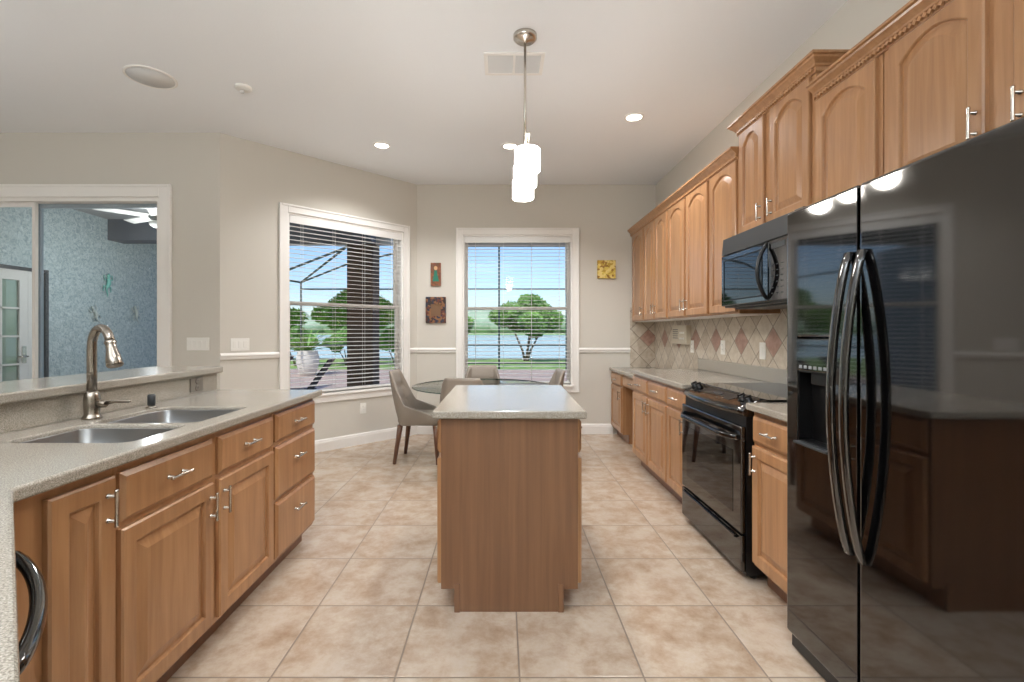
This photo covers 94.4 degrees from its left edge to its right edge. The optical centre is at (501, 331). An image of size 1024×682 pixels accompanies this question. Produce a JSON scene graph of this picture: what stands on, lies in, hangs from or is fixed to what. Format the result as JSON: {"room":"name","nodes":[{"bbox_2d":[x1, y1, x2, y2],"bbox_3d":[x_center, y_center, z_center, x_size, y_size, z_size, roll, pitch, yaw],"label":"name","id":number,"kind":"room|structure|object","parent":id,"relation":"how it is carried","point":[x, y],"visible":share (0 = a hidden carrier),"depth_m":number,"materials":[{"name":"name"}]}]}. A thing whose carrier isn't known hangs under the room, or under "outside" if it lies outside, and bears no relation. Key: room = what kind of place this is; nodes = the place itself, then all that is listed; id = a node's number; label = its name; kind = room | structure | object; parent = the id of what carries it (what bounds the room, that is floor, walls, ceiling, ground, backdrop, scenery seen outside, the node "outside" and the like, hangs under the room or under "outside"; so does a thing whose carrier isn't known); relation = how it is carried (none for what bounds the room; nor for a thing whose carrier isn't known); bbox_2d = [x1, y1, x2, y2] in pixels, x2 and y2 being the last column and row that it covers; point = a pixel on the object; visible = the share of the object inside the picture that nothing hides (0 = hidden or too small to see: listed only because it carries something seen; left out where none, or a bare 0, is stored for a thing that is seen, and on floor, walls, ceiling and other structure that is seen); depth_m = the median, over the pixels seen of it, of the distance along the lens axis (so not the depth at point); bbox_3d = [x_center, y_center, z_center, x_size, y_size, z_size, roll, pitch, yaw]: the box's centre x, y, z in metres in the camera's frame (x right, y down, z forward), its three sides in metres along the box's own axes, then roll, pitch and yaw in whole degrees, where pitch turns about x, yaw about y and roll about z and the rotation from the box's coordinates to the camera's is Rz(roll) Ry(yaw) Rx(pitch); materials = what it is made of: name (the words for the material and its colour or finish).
{"room":"kitchen","nodes":[
{"label":"kitchen","id":0,"kind":"room"},
{"bbox_2d":[0,207,156,376],"bbox_3d":[-5.800,-0.150,7.400,0.200,3.120,5.600,0,0,0],"label":"wall","id":1,"kind":"structure","parent":0,"point":[78,251],"depth_m":6.52,"materials":[{"name":"blue paint"}]},
{"bbox_2d":[2,279,16,381],"bbox_3d":[-5.729,0.215,5.300,0.006,1.650,0.600,0,0,0],"label":"door glass","id":2,"kind":"object","parent":1,"relation":"attached to","point":[9,286],"depth_m":5.51,"materials":[{"name":"grey"}]},
{"bbox_2d":[0,264,48,381],"bbox_3d":[-5.720,0.270,5.395,0.160,2.080,1.070,0,0,0],"label":"door","id":3,"kind":"structure","parent":1,"relation":"in","point":[15,281],"depth_m":5.60,"materials":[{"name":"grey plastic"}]},
{"bbox_2d":[89,305,100,321],"bbox_3d":[-5.672,-0.243,6.615,0.046,0.268,0.204,0,0,0],"label":"decoration","id":4,"kind":"object","parent":1,"relation":"attached to","point":[96,315],"depth_m":6.61,"materials":[{"name":"grey metal"}]},
{"bbox_2d":[103,274,112,296],"bbox_3d":[-5.671,-0.672,6.828,0.054,0.338,0.182,0,0,0],"label":"decoration","id":5,"kind":"object","parent":1,"relation":"attached to","point":[108,284],"depth_m":6.82,"materials":[{"name":"teal metal"}]},
{"bbox_2d":[131,305,140,322],"bbox_3d":[-5.671,-0.265,7.357,0.049,0.295,0.187,0,0,0],"label":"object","id":6,"kind":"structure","parent":1,"relation":"attached to","point":[136,311],"depth_m":7.35,"materials":[{"name":"grey metal"}]},
{"bbox_2d":[2,391,209,433],"bbox_3d":[-1.907,0.772,1.170,0.226,1.035,3.540,0,0,0],"label":"wall","id":7,"kind":"structure","parent":0,"point":[209,391],"depth_m":2.00,"materials":[{"name":"beige paint"}]},
{"bbox_2d":[0,373,216,433],"bbox_3d":[-1.784,0.307,1.175,0.018,0.106,3.550,0,0,0],"label":"backsplash","id":8,"kind":"structure","parent":7,"relation":"attached to","point":[20,415],"depth_m":1.98,"materials":[{"name":"stone"}]},
{"bbox_2d":[0,366,222,403],"bbox_3d":[-1.960,0.234,1.185,0.430,0.038,3.570,0,0,0],"label":"bar","id":9,"kind":"object","parent":7,"relation":"on","point":[13,391],"visible":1,"depth_m":2.15,"materials":[{"name":"stone"}]},
{"bbox_2d":[0,133,219,390],"bbox_3d":[-4.420,-0.287,4.516,3.560,3.155,0.160,0,0,0],"label":"wall","id":10,"kind":"structure","parent":0,"point":[189,162],"depth_m":4.44,"materials":[{"name":"beige paint"}]},
{"bbox_2d":[0,184,171,378],"bbox_3d":[-4.593,-0.043,4.501,3.015,2.665,0.190,0,0,0],"label":"window","id":11,"kind":"structure","parent":10,"relation":"in","point":[40,197],"depth_m":4.42,"materials":[{"name":"white wood"}]},
{"bbox_2d":[187,338,208,349],"bbox_3d":[-2.838,0.112,4.430,0.196,0.103,0.012,0,0,0],"label":"light switch","id":12,"kind":"object","parent":10,"relation":"attached to","point":[192,343],"visible":1,"depth_m":4.42,"materials":[{"name":"white plastic"}]},
{"bbox_2d":[145,394,157,408],"bbox_3d":[-1.660,0.327,2.245,0.048,0.064,0.048,0,0,0],"label":"air gap","id":13,"kind":"object","parent":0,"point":[151,398],"visible":1,"depth_m":2.23,"materials":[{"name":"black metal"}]},
{"bbox_2d":[74,209,376,236],"bbox_3d":[-3.800,-1.695,6.450,3.800,0.130,3.700,0,0,0],"label":"ceiling","id":14,"kind":"structure","parent":0,"point":[107,215],"depth_m":6.52,"materials":[{"name":"grey"}]},
{"bbox_2d":[93,209,156,227],"bbox_3d":[-4.286,-1.464,5.958,1.210,0.331,1.191,0,0,0],"label":"ceiling fan","id":15,"kind":"object","parent":14,"relation":"hanging from","point":[151,216],"visible":0.38,"depth_m":5.82,"materials":[{"name":"silver metal"}]},
{"bbox_2d":[108,219,375,243],"bbox_3d":[-3.800,-1.480,7.000,3.799,0.300,0.300,0,0,0],"label":"beam","id":16,"kind":"structure","parent":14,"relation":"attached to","point":[119,230],"depth_m":6.85,"materials":[{"name":"grey"}]},
{"bbox_2d":[290,237,392,245],"bbox_3d":[-3.800,-1.569,8.200,3.799,0.119,0.200,0,0,0],"label":"trim","id":17,"kind":"structure","parent":16,"relation":"attached to","point":[380,238],"depth_m":8.18,"materials":[{"name":"grey"}]},
{"bbox_2d":[220,133,416,439],"bbox_3d":[-1.915,-0.287,5.275,2.212,3.155,0.160,0,0,-45],"label":"wall","id":18,"kind":"structure","parent":0,"point":[255,177],"depth_m":4.76,"materials":[{"name":"beige paint"}]},
{"bbox_2d":[231,338,248,350],"bbox_3d":[-2.515,0.120,4.553,0.165,0.120,0.012,0,0,-45],"label":"light switch","id":19,"kind":"object","parent":18,"relation":"attached to","point":[237,344],"visible":1,"depth_m":4.55,"materials":[{"name":"white plastic"}]},
{"bbox_2d":[220,352,279,359],"bbox_3d":[-2.443,0.231,4.614,0.531,0.062,0.026,0,0,-45],"label":"trim","id":20,"kind":"structure","parent":18,"relation":"attached to","point":[253,355],"depth_m":4.60,"materials":[{"name":"white"}]},
{"bbox_2d":[279,202,409,402],"bbox_3d":[-1.755,-0.276,5.406,0.200,2.078,1.561,0,0,45],"label":"window","id":21,"kind":"structure","parent":18,"relation":"in","point":[402,322],"depth_m":5.34,"materials":[{"name":"white wood"}]},
{"bbox_2d":[290,215,401,391],"bbox_3d":[-1.732,-0.280,5.382,1.347,1.856,0.073,0,0,-45],"label":"window blind","id":22,"kind":"object","parent":21,"relation":"attached to","point":[293,219],"visible":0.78,"depth_m":5.36,"materials":[{"name":"white plastic"}]},
{"bbox_2d":[360,403,365,413],"bbox_3d":[-1.601,0.880,5.468,0.075,0.120,0.011,0,0,-45],"label":"wall outlet","id":23,"kind":"object","parent":18,"relation":"attached to","point":[362,405],"visible":1,"depth_m":5.46,"materials":[{"name":"white plastic"}]},
{"bbox_2d":[315,426,416,452],"bbox_3d":[-1.852,1.225,5.212,2.212,0.130,0.016,0,0,-45],"label":"baseboard","id":24,"kind":"structure","parent":18,"relation":"attached to","point":[321,445],"depth_m":5.42,"materials":[{"name":"white wood"}]},
{"bbox_2d":[0,0,847,184],"bbox_3d":[-2.127,-1.915,1.135,8.545,0.100,10.070,0,0,0],"label":"ceiling","id":25,"kind":"structure","parent":0,"point":[329,80],"depth_m":3.41,"materials":[{"name":"white paint"}]},
{"bbox_2d":[122,65,177,89],"bbox_3d":[-2.570,-1.860,3.470,0.330,0.010,0.330,0,0,0],"label":"ceiling speaker","id":26,"kind":"object","parent":25,"relation":"attached to","point":[151,77],"visible":1,"depth_m":3.46,"materials":[{"name":"white plastic"}]},
{"bbox_2d":[234,83,251,93],"bbox_3d":[-1.970,-1.845,3.610,0.120,0.040,0.120,0,0,0],"label":"smoke detector","id":27,"kind":"object","parent":25,"relation":"attached to","point":[242,88],"visible":1,"depth_m":3.59,"materials":[{"name":"white plastic"}]},
{"bbox_2d":[373,142,389,148],"bbox_3d":[-1.200,-1.860,4.730,0.170,0.010,0.170,0,0,0],"label":"recessed light","id":28,"kind":"object","parent":25,"relation":"in","point":[381,145],"visible":1,"depth_m":4.73,"materials":[{"name":"white"}]},
{"bbox_2d":[502,143,517,149],"bbox_3d":[0.080,-1.860,4.750,0.170,0.010,0.170,0,0,0],"label":"recessed light","id":29,"kind":"object","parent":25,"relation":"in","point":[509,146],"visible":0.96,"depth_m":4.75,"materials":[{"name":"white"}]},
{"bbox_2d":[484,52,544,74],"bbox_3d":[0.083,-1.859,3.290,0.410,0.012,0.270,0,0,0],"label":"ceiling vent","id":30,"kind":"object","parent":25,"relation":"in","point":[495,63],"visible":1,"depth_m":3.28,"materials":[{"name":"white metal"}]},
{"bbox_2d":[512,28,539,201],"bbox_3d":[0.145,-1.391,2.980,0.148,0.949,0.707,0,0,0],"label":"pendant light","id":31,"kind":"object","parent":25,"relation":"hanging from","point":[526,167],"visible":1,"depth_m":2.92,"materials":[{"name":"white glass"}]},
{"bbox_2d":[624,112,643,121],"bbox_3d":[1.145,-1.860,4.110,0.170,0.010,0.170,0,0,0],"label":"recessed light","id":32,"kind":"object","parent":25,"relation":"in","point":[632,117],"visible":1,"depth_m":4.11,"materials":[{"name":"white"}]},
{"bbox_2d":[290,369,566,388],"bbox_3d":[-1.500,1.500,11.250,15.000,0.180,13.300,0,0,0],"label":"deck","id":33,"kind":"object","parent":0,"point":[318,370],"depth_m":15.02,"materials":[{"name":"brick"}]},
{"bbox_2d":[290,359,334,389],"bbox_3d":[-4.013,0.955,8.723,1.710,0.909,0.672,0,0,-8],"label":"lounger","id":34,"kind":"object","parent":33,"relation":"on","point":[329,360],"visible":0.13,"depth_m":8.82,"materials":[{"name":"black"}]},
{"bbox_2d":[290,330,336,375],"bbox_3d":[-6.387,0.638,15.460,1.722,1.544,2.172,0,0,37],"label":"potted palm","id":35,"kind":"object","parent":33,"relation":"on","point":[305,350],"visible":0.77,"depth_m":15.28,"materials":[{"name":"beige"}]},
{"bbox_2d":[296,350,319,375],"bbox_3d":[-6.350,1.011,15.500,0.722,0.798,0.722,0,0,0],"label":"pot","id":36,"kind":"object","parent":35,"relation":"attached to","point":[305,352],"depth_m":15.24,"materials":[{"name":"beige"}]},
{"bbox_2d":[347,244,378,386],"bbox_3d":[-2.400,-0.110,8.220,0.440,3.039,0.440,0,0,0],"label":"column","id":37,"kind":"structure","parent":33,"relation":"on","point":[353,314],"depth_m":8.00,"materials":[{"name":"brown paint"}]},
{"bbox_2d":[290,246,566,368],"bbox_3d":[-3.544,-0.950,13.111,16.959,4.720,9.447,0,0,0],"label":"cage","id":38,"kind":"object","parent":33,"relation":"on","point":[307,278],"visible":0.23,"depth_m":17.77,"materials":[{"name":"brown metal"}]},
{"bbox_2d":[167,434,826,681],"bbox_3d":[-2.127,1.330,1.150,8.545,0.080,10.100,0,0,0],"label":"floor","id":39,"kind":"structure","parent":0,"point":[360,598],"depth_m":2.20,"materials":[{"name":"tile"}]},
{"bbox_2d":[15,550,47,674],"bbox_3d":[-0.979,0.845,0.607,0.610,0.890,0.574,0,0,44],"label":"dishwasher","id":40,"kind":"object","parent":39,"relation":"on","point":[30,639],"visible":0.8,"depth_m":0.75,"materials":[{"name":"black plastic"}]},
{"bbox_2d":[14,469,118,681],"bbox_3d":[-1.444,0.843,1.262,0.652,0.894,0.325,0,0,0],"label":"base cabinet","id":41,"kind":"object","parent":39,"relation":"on","point":[68,530],"visible":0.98,"depth_m":1.28,"materials":[{"name":"brown wood"}]},
{"bbox_2d":[112,413,273,681],"bbox_3d":[-1.444,0.843,1.915,0.652,0.894,0.980,0,0,0],"label":"base cabinet","id":42,"kind":"object","parent":39,"relation":"on","point":[194,536],"visible":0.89,"depth_m":1.73,"materials":[{"name":"brown wood"}]},
{"bbox_2d":[0,373,321,681],"bbox_3d":[-1.116,0.325,1.185,1.354,0.142,3.570,0,0,0],"label":"countertop","id":43,"kind":"structure","parent":42,"relation":"on","point":[27,470],"depth_m":1.68,"materials":[{"name":"stone"}]},
{"bbox_2d":[81,324,130,419],"bbox_3d":[-1.616,0.163,1.945,0.238,0.391,0.106,0,0,26],"label":"kitchen faucet","id":44,"kind":"object","parent":43,"relation":"on","point":[92,402],"visible":1,"depth_m":1.95,"materials":[{"name":"silver metal"}]},
{"bbox_2d":[20,410,236,442],"bbox_3d":[-1.425,0.485,1.915,0.416,0.223,0.736,0,0,0],"label":"sink","id":45,"kind":"object","parent":43,"relation":"in","point":[92,435],"visible":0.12,"depth_m":1.84,"materials":[{"name":"silver metal"}]},
{"bbox_2d":[190,377,202,392],"bbox_3d":[-1.769,0.305,2.750,0.011,0.078,0.115,0,0,0],"label":"outlet","id":46,"kind":"object","parent":43,"relation":"attached to","point":[196,384],"visible":1,"depth_m":2.74,"materials":[{"name":"beige plastic"}]},
{"bbox_2d":[258,398,314,585],"bbox_3d":[-1.444,0.843,2.667,0.652,0.894,0.525,0,0,0],"label":"base cabinet","id":47,"kind":"object","parent":39,"relation":"on","point":[293,447],"visible":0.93,"depth_m":2.62,"materials":[{"name":"brown wood"}]},
{"bbox_2d":[389,369,438,464],"bbox_3d":[-0.852,0.839,4.822,0.534,0.907,0.470,0,0,4],"label":"dining chair","id":48,"kind":"object","parent":39,"relation":"on","point":[410,411],"visible":0.83,"depth_m":4.64,"materials":[{"name":"grey fabric"}]},
{"bbox_2d":[440,378,483,402],"bbox_3d":[-0.303,0.839,4.218,0.470,0.907,0.534,0,0,7],"label":"dining chair","id":49,"kind":"object","parent":39,"relation":"on","point":[448,384],"visible":0.04,"depth_m":3.97,"materials":[{"name":"beige fabric"}]},
{"bbox_2d":[412,379,549,393],"bbox_3d":[-0.200,0.914,4.780,1.400,0.752,1.400,0,0,0],"label":"dining table","id":50,"kind":"object","parent":39,"relation":"on","point":[415,385],"visible":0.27,"depth_m":4.86,"materials":[{"name":"clear glass"}]},
{"bbox_2d":[465,365,500,383],"bbox_3d":[-0.234,0.839,5.312,0.470,0.907,0.534,0,0,2],"label":"dining chair","id":51,"kind":"object","parent":39,"relation":"on","point":[486,373],"visible":0.1,"depth_m":5.53,"materials":[{"name":"beige fabric"}]},
{"bbox_2d":[436,419,581,612],"bbox_3d":[0.035,0.843,2.674,0.737,0.894,0.992,0,0,0],"label":"kitchen island","id":52,"kind":"object","parent":39,"relation":"on","point":[509,491],"visible":0.81,"depth_m":2.18,"materials":[{"name":"brown wood"}]},
{"bbox_2d":[432,385,586,418],"bbox_3d":[0.043,0.378,2.688,0.723,0.036,1.075,0,0,0],"label":"island countertop","id":53,"kind":"structure","parent":52,"relation":"on","point":[463,401],"depth_m":2.39,"materials":[{"name":"stone"}]},
{"bbox_2d":[549,368,564,386],"bbox_3d":[0.362,0.839,4.882,0.534,0.907,0.470,0,0,-6],"label":"dining chair","id":54,"kind":"object","parent":39,"relation":"on","point":[558,376],"visible":0.09,"depth_m":4.92,"materials":[{"name":"beige fabric"}]},
{"bbox_2d":[611,371,632,443],"bbox_3d":[1.640,0.885,5.723,0.606,0.809,0.545,0,0,0],"label":"base cabinet","id":55,"kind":"object","parent":39,"relation":"on","point":[621,396],"visible":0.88,"depth_m":5.47,"materials":[{"name":"brown wood"}]},
{"bbox_2d":[609,367,659,377],"bbox_3d":[1.643,0.463,5.309,0.577,0.036,1.353,0,0,0],"label":"countertop","id":56,"kind":"structure","parent":55,"relation":"on","point":[622,370],"depth_m":5.77,"materials":[{"name":"stone"}]},
{"bbox_2d":[623,375,633,390],"bbox_3d":[1.614,0.553,5.040,0.532,0.144,0.815,0,0,0],"label":"apron","id":57,"kind":"object","parent":56,"relation":"attached to","point":[627,381],"visible":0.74,"depth_m":5.20,"materials":[{"name":"brown wood"}]},
{"bbox_2d":[633,374,676,497],"bbox_3d":[1.588,0.843,4.135,0.710,0.894,0.950,0,0,0],"label":"base cabinet","id":58,"kind":"object","parent":39,"relation":"on","point":[650,405],"visible":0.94,"depth_m":4.04,"materials":[{"name":"brown wood"}]},
{"bbox_2d":[629,358,786,388],"bbox_3d":[1.587,0.326,3.559,0.689,0.141,2.141,0,0,0],"label":"countertop","id":59,"kind":"structure","parent":58,"relation":"on","point":[708,371],"depth_m":3.75,"materials":[{"name":"stone"}]},
{"bbox_2d":[667,385,685,502],"bbox_3d":[1.588,0.843,3.461,0.710,0.894,0.398,0,0,0],"label":"base cabinet","id":60,"kind":"object","parent":39,"relation":"on","point":[676,398],"visible":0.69,"depth_m":3.48,"materials":[{"name":"brown wood"}]},
{"bbox_2d":[680,381,786,578],"bbox_3d":[1.542,0.809,2.853,0.737,0.962,0.829,0,0,0],"label":"range","id":61,"kind":"object","parent":39,"relation":"on","point":[717,425],"visible":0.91,"depth_m":2.70,"materials":[{"name":"black metal"}]},
{"bbox_2d":[702,383,786,401],"bbox_3d":[1.638,0.355,2.853,0.542,0.010,0.829,0,0,0],"label":"cooktop","id":62,"kind":"object","parent":61,"relation":"in","point":[765,392],"depth_m":2.89,"materials":[{"name":"black glass"}]},
{"bbox_2d":[748,412,786,602],"bbox_3d":[1.588,0.843,2.188,0.710,0.894,0.455,0,0,0],"label":"base cabinet","id":63,"kind":"object","parent":39,"relation":"on","point":[769,449],"visible":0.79,"depth_m":2.25,"materials":[{"name":"brown wood"}]},
{"bbox_2d":[746,403,786,421],"bbox_3d":[1.587,0.326,2.190,0.689,0.141,0.466,0,0,0],"label":"countertop","id":64,"kind":"structure","parent":63,"relation":"on","point":[778,411],"depth_m":2.26,"materials":[{"name":"stone"}]},
{"bbox_2d":[787,117,1023,681],"bbox_3d":[1.501,0.397,1.488,0.828,1.786,0.915,0,0,0],"label":"refrigerator","id":65,"kind":"object","parent":39,"relation":"on","point":[905,284],"visible":1,"depth_m":1.34,"materials":[{"name":"black metal"}]},
{"bbox_2d":[417,185,655,433],"bbox_3d":[0.514,-0.287,6.074,3.181,3.155,0.172,0,0,0],"label":"wall","id":66,"kind":"structure","parent":0,"point":[603,215],"depth_m":6.00,"materials":[{"name":"beige paint"}]},
{"bbox_2d":[426,297,445,322],"bbox_3d":[-0.836,-0.278,5.988,0.254,0.330,0.024,0,0,0],"label":"painting","id":67,"kind":"object","parent":66,"relation":"attached to","point":[435,306],"visible":1,"depth_m":5.98,"materials":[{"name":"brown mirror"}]},
{"bbox_2d":[431,304,440,315],"bbox_3d":[-0.836,-0.278,5.994,0.124,0.150,0.012,0,0,0],"label":"mirror glass","id":68,"kind":"object","parent":67,"relation":"attached to","point":[435,308],"depth_m":5.99,"materials":[{"name":"brown"}]},
{"bbox_2d":[431,263,440,285],"bbox_3d":[-0.836,-0.728,5.988,0.128,0.292,0.023,0,0,0],"label":"painting","id":69,"kind":"object","parent":66,"relation":"attached to","point":[435,267],"visible":1,"depth_m":5.98,"materials":[{"name":"orange paint"}]},
{"bbox_2d":[417,348,455,352],"bbox_3d":[-0.829,0.231,5.987,0.494,0.062,0.026,0,0,0],"label":"trim","id":70,"kind":"structure","parent":66,"relation":"attached to","point":[419,350],"depth_m":5.98,"materials":[{"name":"white"}]},
{"bbox_2d":[417,424,612,433],"bbox_3d":[0.162,1.225,5.992,2.476,0.130,0.016,0,0,0],"label":"baseboard","id":71,"kind":"structure","parent":66,"relation":"attached to","point":[586,428],"depth_m":5.98,"materials":[{"name":"white"}]},
{"bbox_2d":[468,243,564,246],"bbox_3d":[0.750,-1.310,6.460,3.700,0.200,0.580,0,0,0],"label":"soffit","id":72,"kind":"structure","parent":66,"relation":"attached to","point":[468,243],"depth_m":6.55,"materials":[{"name":"grey"}]},
{"bbox_2d":[456,228,578,391],"bbox_3d":[0.197,-0.276,6.060,1.557,2.078,0.200,0,0,0],"label":"window","id":73,"kind":"structure","parent":66,"relation":"in","point":[572,261],"depth_m":5.98,"materials":[{"name":"white wood"}]},
{"bbox_2d":[464,237,570,382],"bbox_3d":[0.197,-0.280,6.027,1.343,1.856,0.073,0,0,0],"label":"window blind","id":74,"kind":"object","parent":73,"relation":"attached to","point":[475,240],"visible":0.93,"depth_m":6.01,"materials":[{"name":"white plastic"}]},
{"bbox_2d":[579,348,630,352],"bbox_3d":[1.298,0.231,5.987,0.645,0.062,0.026,0,0,0],"label":"trim","id":75,"kind":"structure","parent":66,"relation":"attached to","point":[581,350],"depth_m":5.98,"materials":[{"name":"white"}]},
{"bbox_2d":[597,260,615,278],"bbox_3d":[1.318,-0.790,5.982,0.230,0.230,0.036,0,0,0],"label":"wall plaque","id":76,"kind":"object","parent":66,"relation":"attached to","point":[606,269],"visible":1,"depth_m":5.97,"materials":[{"name":"gold tile"}]},
{"bbox_2d":[655,0,909,369],"bbox_3d":[2.019,-0.287,1.150,0.172,3.155,9.700,0,0,0],"label":"wall","id":77,"kind":"structure","parent":0,"point":[853,21],"depth_m":3.81,"materials":[{"name":"beige paint"}]},
{"bbox_2d":[632,228,664,321],"bbox_3d":[1.762,-0.682,5.720,0.340,1.116,0.525,0,0,0],"label":"upper cabinet","id":78,"kind":"object","parent":77,"relation":"attached to","point":[638,238],"visible":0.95,"depth_m":5.64,"materials":[{"name":"brown wood"}]},
{"bbox_2d":[644,211,695,320],"bbox_3d":[1.762,-0.682,5.069,0.340,1.116,0.763,0,0,0],"label":"upper cabinet","id":79,"kind":"object","parent":77,"relation":"attached to","point":[656,232],"visible":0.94,"depth_m":5.00,"materials":[{"name":"brown wood"}]},
{"bbox_2d":[672,325,690,344],"bbox_3d":[1.901,0.028,5.040,0.061,0.200,0.400,0,0,0],"label":"intercom","id":80,"kind":"object","parent":77,"relation":"attached to","point":[681,334],"visible":1,"depth_m":4.96,"materials":[{"name":"beige plastic"}]},
{"bbox_2d":[690,340,693,352],"bbox_3d":[1.927,0.147,4.810,0.011,0.125,0.078,0,0,0],"label":"wall outlet","id":81,"kind":"object","parent":77,"relation":"attached to","point":[692,341],"visible":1,"depth_m":4.79,"materials":[{"name":"white plastic"}]},
{"bbox_2d":[668,181,741,318],"bbox_3d":[1.762,-0.682,4.214,0.340,1.116,0.933,0,0,0],"label":"upper cabinet","id":82,"kind":"object","parent":77,"relation":"attached to","point":[688,220],"visible":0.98,"depth_m":4.09,"materials":[{"name":"brown wood"}]},
{"bbox_2d":[627,146,738,236],"bbox_3d":[1.615,-1.244,4.638,0.060,0.085,2.703,0,0,0],"label":"crown molding","id":83,"kind":"structure","parent":82,"relation":"attached to","point":[731,154],"depth_m":4.03,"materials":[{"name":"brown wood"}]},
{"bbox_2d":[721,340,724,354],"bbox_3d":[1.927,0.135,4.140,0.011,0.125,0.078,0,0,0],"label":"wall outlet","id":84,"kind":"object","parent":77,"relation":"attached to","point":[722,341],"visible":1,"depth_m":4.12,"materials":[{"name":"white plastic"}]},
{"bbox_2d":[698,358,786,383],"bbox_3d":[1.922,0.307,3.559,0.020,0.104,2.141,0,0,0],"label":"backsplash","id":85,"kind":"structure","parent":77,"relation":"attached to","point":[768,374],"depth_m":3.71,"materials":[{"name":"stone"}]},
{"bbox_2d":[709,159,779,315],"bbox_3d":[1.762,-0.682,3.514,0.340,1.116,0.453,0,0,0],"label":"upper cabinet","id":86,"kind":"object","parent":77,"relation":"attached to","point":[724,186],"visible":0.44,"depth_m":3.52,"materials":[{"name":"brown wood"}]},
{"bbox_2d":[759,342,765,359],"bbox_3d":[1.927,0.140,3.510,0.012,0.125,0.078,0,0,0],"label":"light switch","id":87,"kind":"object","parent":77,"relation":"attached to","point":[762,346],"visible":1,"depth_m":3.50,"materials":[{"name":"white plastic"}]},
{"bbox_2d":[739,72,821,232],"bbox_3d":[1.762,-1.017,2.881,0.340,0.756,0.800,0,0,0],"label":"upper cabinet","id":88,"kind":"object","parent":77,"relation":"attached to","point":[777,151],"visible":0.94,"depth_m":2.78,"materials":[{"name":"brown wood"}]},
{"bbox_2d":[722,211,793,308],"bbox_3d":[1.688,-0.394,2.876,0.487,0.482,0.785,0,0,0],"label":"microwave","id":89,"kind":"object","parent":88,"relation":"attached to","point":[754,261],"visible":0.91,"depth_m":2.81,"materials":[{"name":"black plastic"}]},
{"bbox_2d":[727,49,849,136],"bbox_3d":[1.764,-1.399,2.881,0.359,0.085,0.925,0,0,0],"label":"crown molding","id":90,"kind":"structure","parent":88,"relation":"attached to","point":[816,60],"depth_m":2.67,"materials":[{"name":"brown wood"}]},
{"bbox_2d":[815,53,883,202],"bbox_3d":[1.778,-0.682,2.260,0.307,1.116,0.426,0,0,0],"label":"upper cabinet","id":91,"kind":"object","parent":77,"relation":"attached to","point":[849,119],"visible":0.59,"depth_m":2.20,"materials":[{"name":"brown wood"}]},
{"bbox_2d":[884,0,1023,173],"bbox_3d":[1.762,-0.902,1.536,0.340,0.676,1.008,0,0,0],"label":"upper cabinet","id":92,"kind":"object","parent":77,"relation":"attached to","point":[957,77],"visible":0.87,"depth_m":1.71,"materials":[{"name":"brown wood"}]},
{"bbox_2d":[806,0,952,101],"bbox_3d":[1.615,-1.244,1.752,0.060,0.085,1.444,0,0,0],"label":"crown molding","id":93,"kind":"structure","parent":92,"relation":"attached to","point":[914,13],"depth_m":2.04,"materials":[{"name":"brown wood"}]},
{"label":"outside","id":94,"kind":"structure","parent":0,"visible":0},
{"bbox_3d":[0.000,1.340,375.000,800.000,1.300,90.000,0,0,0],"label":"ground","id":95,"kind":"structure","parent":94,"visible":0},
{"bbox_2d":[297,310,565,332],"bbox_3d":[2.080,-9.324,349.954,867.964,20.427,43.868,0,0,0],"label":"treeline","id":96,"kind":"object","parent":95,"relation":"on","point":[314,326],"visible":0.03,"depth_m":340.95,"materials":[{"name":"plant"}]},
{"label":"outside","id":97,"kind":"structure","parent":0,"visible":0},
{"bbox_2d":[290,334,565,357],"bbox_3d":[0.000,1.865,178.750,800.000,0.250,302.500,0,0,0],"label":"lake","id":98,"kind":"structure","parent":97,"point":[470,336],"depth_m":53.21,"materials":[{"name":"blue liquid"}]},
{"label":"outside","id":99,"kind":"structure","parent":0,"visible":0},
{"bbox_2d":[290,358,565,368],"bbox_3d":[-2.500,1.650,22.700,85.000,0.280,9.600,0,0,0],"label":"lawn","id":100,"kind":"structure","parent":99,"point":[324,359],"depth_m":22.02,"materials":[{"name":"green plant"}]},
{"bbox_2d":[290,307,308,329],"bbox_3d":[-12.879,-0.415,24.969,4.859,3.834,4.784,0,0,-28],"label":"tree","id":101,"kind":"object","parent":100,"relation":"on","point":[294,319],"visible":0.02,"depth_m":25.10,"materials":[{"name":"green plant"}]},
{"bbox_2d":[290,326,319,365],"bbox_3d":[-9.086,0.619,20.907,1.993,1.743,2.025,0,0,-23],"label":"shrub","id":102,"kind":"object","parent":100,"relation":"on","point":[295,329],"visible":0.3,"depth_m":20.68,"materials":[{"name":"green plant"}]},
{"bbox_2d":[322,326,346,365],"bbox_3d":[-6.910,0.619,21.111,2.025,1.743,1.993,0,0,-36],"label":"shrub","id":103,"kind":"object","parent":100,"relation":"on","point":[339,348],"visible":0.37,"depth_m":20.62,"materials":[{"name":"green plant"}]},
{"bbox_2d":[310,290,393,331],"bbox_3d":[-7.523,-0.415,24.873,4.585,3.834,4.657,0,0,-43],"label":"tree","id":104,"kind":"object","parent":100,"relation":"on","point":[340,320],"visible":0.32,"depth_m":23.91,"materials":[{"name":"green plant"}]},
{"bbox_2d":[379,326,393,361],"bbox_3d":[-4.709,0.619,20.887,2.025,1.743,1.993,0,0,41],"label":"shrub","id":105,"kind":"object","parent":100,"relation":"on","point":[387,337],"visible":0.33,"depth_m":20.23,"materials":[{"name":"green plant"}]},
{"bbox_2d":[468,316,474,332],"bbox_3d":[-3.295,-0.156,24.729,3.847,3.311,3.787,0,0,16],"label":"tree","id":106,"kind":"object","parent":100,"relation":"on","point":[470,326],"visible":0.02,"depth_m":24.36,"materials":[{"name":"green plant"}]},
{"bbox_2d":[488,293,564,360],"bbox_3d":[1.281,-0.242,24.603,3.987,3.485,4.049,0,0,0],"label":"tree","id":107,"kind":"object","parent":100,"relation":"on","point":[525,296],"visible":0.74,"depth_m":24.04,"materials":[{"name":"green plant"}]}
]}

